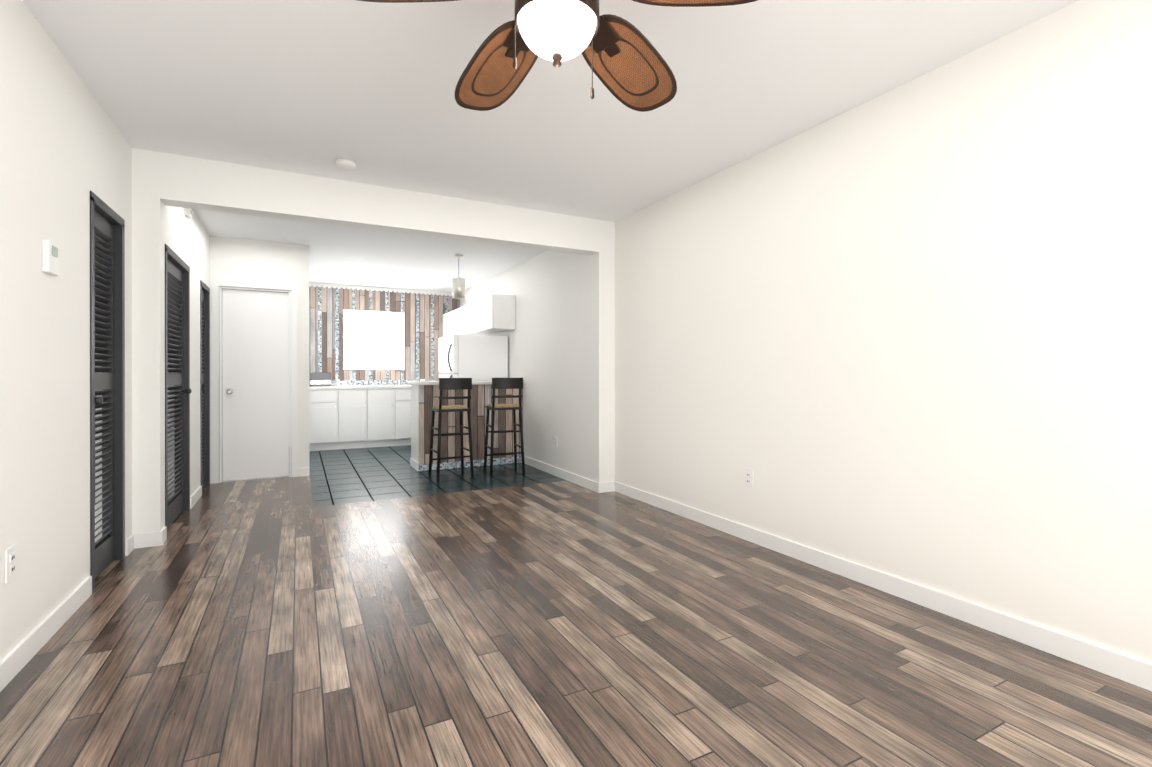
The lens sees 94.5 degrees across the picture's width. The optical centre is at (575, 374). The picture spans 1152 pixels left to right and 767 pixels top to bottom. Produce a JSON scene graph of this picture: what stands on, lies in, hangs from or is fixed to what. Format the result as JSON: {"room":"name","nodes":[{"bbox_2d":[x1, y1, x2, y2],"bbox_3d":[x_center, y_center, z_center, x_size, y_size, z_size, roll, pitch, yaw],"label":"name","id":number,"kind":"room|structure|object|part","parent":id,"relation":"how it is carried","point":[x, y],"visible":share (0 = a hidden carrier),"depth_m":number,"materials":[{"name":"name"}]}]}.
{"room":"empty living room","nodes":[
{"label":"empty living room","id":0,"kind":"room"},
{"bbox_2d":[0,0,131,660],"bbox_3d":[-1.368,-0.154,0.010,0.620,2.440,6.963,0,0,-28],"label":"wall","id":1,"kind":"structure","parent":0,"point":[65,148],"depth_m":2.14,"materials":[{"name":"paint"}]},
{"bbox_2d":[5,544,16,583],"bbox_3d":[-1.980,0.663,1.867,0.010,0.116,0.072,0,0,-28],"label":"outlet","id":2,"kind":"object","parent":1,"relation":"attached to","point":[10,563],"visible":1,"depth_m":1.86,"materials":[{"name":"white plastic"}]},
{"bbox_2d":[0,576,91,691],"bbox_3d":[-0.939,1.022,-0.127,0.013,0.088,6.080,0,0,-28],"label":"baseboard","id":3,"kind":"structure","parent":1,"relation":"attached to","point":[11,664],"depth_m":2.07,"materials":[{"name":"white paint"}]},
{"bbox_2d":[42,240,59,275],"bbox_3d":[-2.123,-0.470,2.154,0.023,0.125,0.105,0,0,-28],"label":"thermostat","id":4,"kind":"object","parent":1,"relation":"attached to","point":[50,257],"visible":1,"depth_m":2.13,"materials":[{"name":"white plastic"}]},
{"bbox_2d":[94,209,114,577],"bbox_3d":[-2.507,0.101,2.826,0.089,1.896,0.466,0,0,-28],"label":"louvered closet door","id":5,"kind":"structure","parent":1,"relation":"in","point":[104,250],"depth_m":2.91,"materials":[{"name":"grey paint"}]},
{"bbox_2d":[90,191,124,591],"bbox_3d":[-2.527,0.083,2.816,0.091,1.955,0.560,0,0,-28],"label":"door frame","id":6,"kind":"structure","parent":1,"relation":"attached to","point":[103,209],"depth_m":3.03,"materials":[{"name":"grey paint"}]},
{"bbox_2d":[132,148,209,533],"bbox_3d":[-3.428,-0.172,4.106,0.757,2.460,2.207,0,0,-28],"label":"wall","id":7,"kind":"structure","parent":0,"point":[158,224],"depth_m":3.29,"materials":[{"name":"paint"}]},
{"bbox_2d":[165,244,189,536],"bbox_3d":[-2.875,0.109,3.779,0.091,1.900,0.850,0,0,-28],"label":"door frame","id":8,"kind":"structure","parent":7,"relation":"attached to","point":[176,259],"depth_m":4.12,"materials":[{"name":"grey paint"}]},
{"bbox_2d":[167,258,191,526],"bbox_3d":[-2.856,0.127,3.789,0.089,1.841,0.756,0,0,-28],"label":"hall door","id":9,"kind":"structure","parent":7,"relation":"in","point":[175,335],"depth_m":3.91,"materials":[{"name":"grey paint"}]},
{"bbox_2d":[185,208,191,217],"bbox_3d":[-2.971,-1.251,4.082,0.031,0.080,0.090,0,0,-28],"label":"sensor","id":10,"kind":"object","parent":7,"relation":"attached to","point":[188,212],"visible":0.83,"depth_m":4.05,"materials":[{"name":"white plastic"}]},
{"bbox_2d":[190,486,201,508],"bbox_3d":[-3.158,1.014,4.422,0.013,0.088,0.500,0,0,-28],"label":"baseboard","id":11,"kind":"structure","parent":7,"relation":"attached to","point":[197,494],"depth_m":4.37,"materials":[{"name":"white paint"}]},
{"bbox_2d":[202,290,205,486],"bbox_3d":[-3.427,0.132,4.884,0.089,1.826,0.426,0,0,-28],"label":"hall door","id":12,"kind":"structure","parent":7,"relation":"in","point":[203,388],"depth_m":5.02,"materials":[{"name":"grey paint"}]},
{"bbox_2d":[210,236,289,482],"bbox_3d":[-3.267,-0.174,5.368,0.697,2.460,0.120,0,0,-28],"label":"wall","id":13,"kind":"structure","parent":0,"point":[234,259],"depth_m":5.28,"materials":[{"name":"paint"}]},
{"bbox_2d":[200,279,297,485],"bbox_3d":[-3.149,0.067,5.115,0.842,1.980,0.672,0,0,-28],"label":"door frame","id":14,"kind":"structure","parent":13,"relation":"attached to","point":[217,285],"depth_m":5.17,"materials":[{"name":"white paint"}]},
{"bbox_2d":[222,289,288,480],"bbox_3d":[-3.213,0.103,5.348,0.573,1.886,0.106,0,0,-28],"label":"door","id":15,"kind":"structure","parent":13,"relation":"in","point":[255,355],"depth_m":5.36,"materials":[{"name":"white paint"}]},
{"bbox_2d":[290,244,308,475],"bbox_3d":[-3.457,-0.176,6.690,0.143,2.460,2.640,0,0,-28],"label":"wall","id":16,"kind":"structure","parent":0,"point":[299,254],"depth_m":5.52,"materials":[{"name":"paint"}]},
{"bbox_2d":[193,209,545,292],"bbox_3d":[-2.306,-1.415,6.201,3.687,0.140,4.567,0,0,-28],"label":"ceiling","id":17,"kind":"structure","parent":0,"point":[393,260],"depth_m":5.91,"materials":[{"name":"paint"}]},
{"bbox_2d":[452,254,464,298],"bbox_3d":[-1.319,-1.099,5.988,0.140,0.485,0.140,0,0,-28],"label":"pendant lamp","id":18,"kind":"object","parent":17,"relation":"hanging from","point":[458,287],"visible":1,"depth_m":5.93,"materials":[{"name":"clear glass"}]},
{"bbox_2d":[312,283,435,385],"bbox_3d":[-2.964,-0.179,8.368,2.283,2.460,0.120,0,0,-28],"label":"wall","id":19,"kind":"structure","parent":0,"point":[357,310],"depth_m":8.14,"materials":[{"name":"paint"}]},
{"bbox_2d":[343,310,403,368],"bbox_3d":[-3.139,-0.529,8.271,0.885,0.900,0.010,0,0,-28],"label":"window","id":20,"kind":"structure","parent":19,"relation":"in","point":[373,340],"depth_m":8.26,"materials":[{"name":"white glass"}]},
{"bbox_2d":[309,282,459,385],"bbox_3d":[-2.929,-0.596,8.305,2.268,1.513,0.017,0,0,-28],"label":"cladding","id":21,"kind":"object","parent":19,"relation":"attached to","point":[423,311],"visible":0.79,"depth_m":8.24,"materials":[{"name":"wood"}]},
{"bbox_2d":[160,152,598,254],"bbox_3d":[-1.225,-1.238,4.100,3.146,0.287,0.160,0,0,-28],"label":"header beam","id":22,"kind":"structure","parent":0,"point":[202,184],"depth_m":3.84,"materials":[{"name":"paint"}]},
{"bbox_2d":[309,445,566,506],"bbox_3d":[-2.410,1.079,6.404,3.687,0.050,4.120,0,0,-28],"label":"floor","id":23,"kind":"structure","parent":0,"point":[345,476],"depth_m":5.45,"materials":[{"name":"tile"}]},
{"bbox_2d":[309,389,340,450],"bbox_3d":[-3.626,0.628,7.599,0.378,0.848,0.628,0,0,-28],"label":"base cabinet","id":24,"kind":"object","parent":23,"relation":"on","point":[324,404],"depth_m":7.34,"materials":[{"name":"white wood"}]},
{"bbox_2d":[309,385,410,388],"bbox_3d":[-2.786,0.183,8.032,2.268,0.040,0.637,0,0,-28],"label":"countertop","id":25,"kind":"structure","parent":24,"relation":"on","point":[326,386],"depth_m":7.61,"materials":[{"name":"white stone"}]},
{"bbox_2d":[310,372,330,385],"bbox_3d":[-3.621,0.066,7.538,0.270,0.190,0.165,0,0,-28],"label":"toaster","id":26,"kind":"object","parent":25,"relation":"on","point":[320,378],"visible":1,"depth_m":7.47,"materials":[{"name":"grey metal"}]},
{"bbox_2d":[341,389,368,448],"bbox_3d":[-3.291,0.628,7.774,0.378,0.848,0.628,0,0,-28],"label":"base cabinet","id":27,"kind":"object","parent":23,"relation":"on","point":[352,416],"depth_m":7.52,"materials":[{"name":"white wood"}]},
{"bbox_2d":[369,389,396,446],"bbox_3d":[-2.955,0.628,7.949,0.378,0.848,0.628,0,0,-28],"label":"base cabinet","id":28,"kind":"object","parent":23,"relation":"on","point":[382,402],"depth_m":7.69,"materials":[{"name":"white wood"}]},
{"bbox_2d":[397,389,410,445],"bbox_3d":[-2.620,0.627,8.124,0.378,0.848,0.628,0,0,-28],"label":"base cabinet","id":29,"kind":"object","parent":23,"relation":"on","point":[403,395],"depth_m":7.83,"materials":[{"name":"white wood"}]},
{"bbox_2d":[428,378,473,480],"bbox_3d":[-1.291,0.545,5.505,0.382,1.023,0.428,0,0,-28],"label":"stool","id":30,"kind":"object","parent":23,"relation":"on","point":[454,383],"visible":1,"depth_m":5.39,"materials":[{"name":"black wood"}]},
{"bbox_2d":[408,381,523,470],"bbox_3d":[-1.282,0.567,6.255,1.249,0.975,0.495,0,0,-28],"label":"kitchen island","id":31,"kind":"object","parent":23,"relation":"on","point":[425,395],"visible":0.67,"depth_m":6.05,"materials":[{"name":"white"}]},
{"bbox_2d":[439,334,507,380],"bbox_3d":[-1.381,0.283,6.942,0.755,1.540,0.775,0,0,-28],"label":"fridge","id":32,"kind":"object","parent":23,"relation":"on","point":[479,357],"visible":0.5,"depth_m":6.62,"materials":[{"name":"white metal"}]},
{"bbox_2d":[484,378,524,475],"bbox_3d":[-0.779,0.545,5.773,0.382,1.023,0.428,0,0,-20],"label":"stool","id":33,"kind":"object","parent":23,"relation":"on","point":[507,383],"visible":1,"depth_m":5.64,"materials":[{"name":"black wood"}]},
{"bbox_2d":[460,220,614,482],"bbox_3d":[-0.761,-0.177,6.919,0.284,2.460,4.727,0,0,-28],"label":"wall","id":34,"kind":"structure","parent":0,"point":[561,349],"depth_m":5.34,"materials":[{"name":"paint"}]},
{"bbox_2d":[442,314,445,336],"bbox_3d":[-1.950,-0.773,8.558,0.298,0.415,0.420,0,0,-28],"label":"upper cabinet","id":35,"kind":"object","parent":34,"relation":"attached to","point":[444,315],"depth_m":8.55,"materials":[{"name":"white wood"}]},
{"bbox_2d":[446,310,453,335],"bbox_3d":[-1.755,-0.772,8.185,0.298,0.415,0.420,0,0,-28],"label":"upper cabinet","id":36,"kind":"object","parent":34,"relation":"attached to","point":[450,315],"depth_m":8.21,"materials":[{"name":"white wood"}]},
{"bbox_2d":[454,307,465,334],"bbox_3d":[-1.561,-0.771,7.813,0.298,0.415,0.420,0,0,-28],"label":"upper cabinet","id":37,"kind":"object","parent":34,"relation":"attached to","point":[457,312],"depth_m":7.80,"materials":[{"name":"white wood"}]},
{"bbox_2d":[462,304,485,334],"bbox_3d":[-1.367,-0.771,7.441,0.298,0.415,0.420,0,0,-28],"label":"upper cabinet","id":38,"kind":"object","parent":34,"relation":"attached to","point":[465,309],"depth_m":7.47,"materials":[{"name":"white wood"}]},
{"bbox_2d":[470,299,485,333],"bbox_3d":[-1.172,-0.770,7.068,0.298,0.415,0.420,0,0,-28],"label":"upper cabinet","id":39,"kind":"object","parent":34,"relation":"attached to","point":[475,307],"depth_m":7.05,"materials":[{"name":"white wood"}]},
{"bbox_2d":[482,294,514,333],"bbox_3d":[-0.978,-0.769,6.696,0.298,0.415,0.420,0,0,-28],"label":"upper cabinet","id":40,"kind":"object","parent":34,"relation":"attached to","point":[491,314],"depth_m":6.53,"materials":[{"name":"white wood"}]},
{"bbox_2d":[554,436,557,447],"bbox_3d":[-0.211,0.700,5.548,0.010,0.116,0.072,0,0,-28],"label":"outlet","id":41,"kind":"object","parent":34,"relation":"attached to","point":[555,441],"visible":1,"depth_m":5.53,"materials":[{"name":"white plastic"}]},
{"bbox_2d":[524,456,603,492],"bbox_3d":[-0.202,1.012,5.530,0.013,0.088,1.767,0,0,-28],"label":"baseboard","id":42,"kind":"structure","parent":34,"relation":"attached to","point":[592,485],"depth_m":5.31,"materials":[{"name":"white paint"}]},
{"bbox_2d":[23,0,1078,221],"bbox_3d":[0.398,-1.426,1.019,3.687,0.100,7.123,0,0,-28],"label":"ceiling","id":43,"kind":"structure","parent":0,"point":[318,88],"depth_m":2.53,"materials":[{"name":"paint"}]},
{"bbox_2d":[335,159,355,169],"bbox_3d":[-1.497,-1.361,3.458,0.124,0.033,0.124,0,0,-28],"label":"smoke detector","id":44,"kind":"object","parent":43,"relation":"attached to","point":[345,164],"visible":1,"depth_m":3.42,"materials":[{"name":"white plastic"}]},
{"bbox_2d":[358,0,757,111],"bbox_3d":[-0.081,-1.095,1.540,1.163,0.558,1.149,0,0,-28],"label":"ceiling fan","id":45,"kind":"object","parent":43,"relation":"hanging from","point":[627,64],"visible":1,"depth_m":1.74,"materials":[{"name":"brown wood"}]},
{"bbox_3d":[-0.054,-0.968,1.521,0.227,0.108,0.227,0,0,-28],"label":"lamp shade","id":46,"kind":"part","parent":45,"relation":"part of","materials":[{"name":"white glass"}]},
{"bbox_2d":[0,476,1151,766],"bbox_3d":[-0.076,1.087,1.931,3.687,0.050,9.170,0,0,-28],"label":"floor","id":47,"kind":"structure","parent":0,"point":[270,622],"depth_m":1.98,"materials":[{"name":"laminate"}]},
{"bbox_2d":[615,0,1151,663],"bbox_3d":[2.016,-0.157,1.776,0.120,2.440,6.963,0,0,-28],"label":"wall","id":48,"kind":"structure","parent":0,"point":[903,332],"depth_m":2.38,"materials":[{"name":"paint"}]},
{"bbox_2d":[744,468,753,487],"bbox_3d":[1.100,0.660,3.390,0.010,0.116,0.072,0,0,-28],"label":"outlet","id":49,"kind":"object","parent":48,"relation":"attached to","point":[748,477],"visible":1,"depth_m":3.39,"materials":[{"name":"white plastic"}]},
{"bbox_2d":[612,481,1151,690],"bbox_3d":[1.929,1.019,1.800,0.013,0.088,6.843,0,0,-28],"label":"baseboard","id":50,"kind":"structure","parent":48,"relation":"attached to","point":[1058,644],"depth_m":2.37,"materials":[{"name":"white paint"}]}
]}

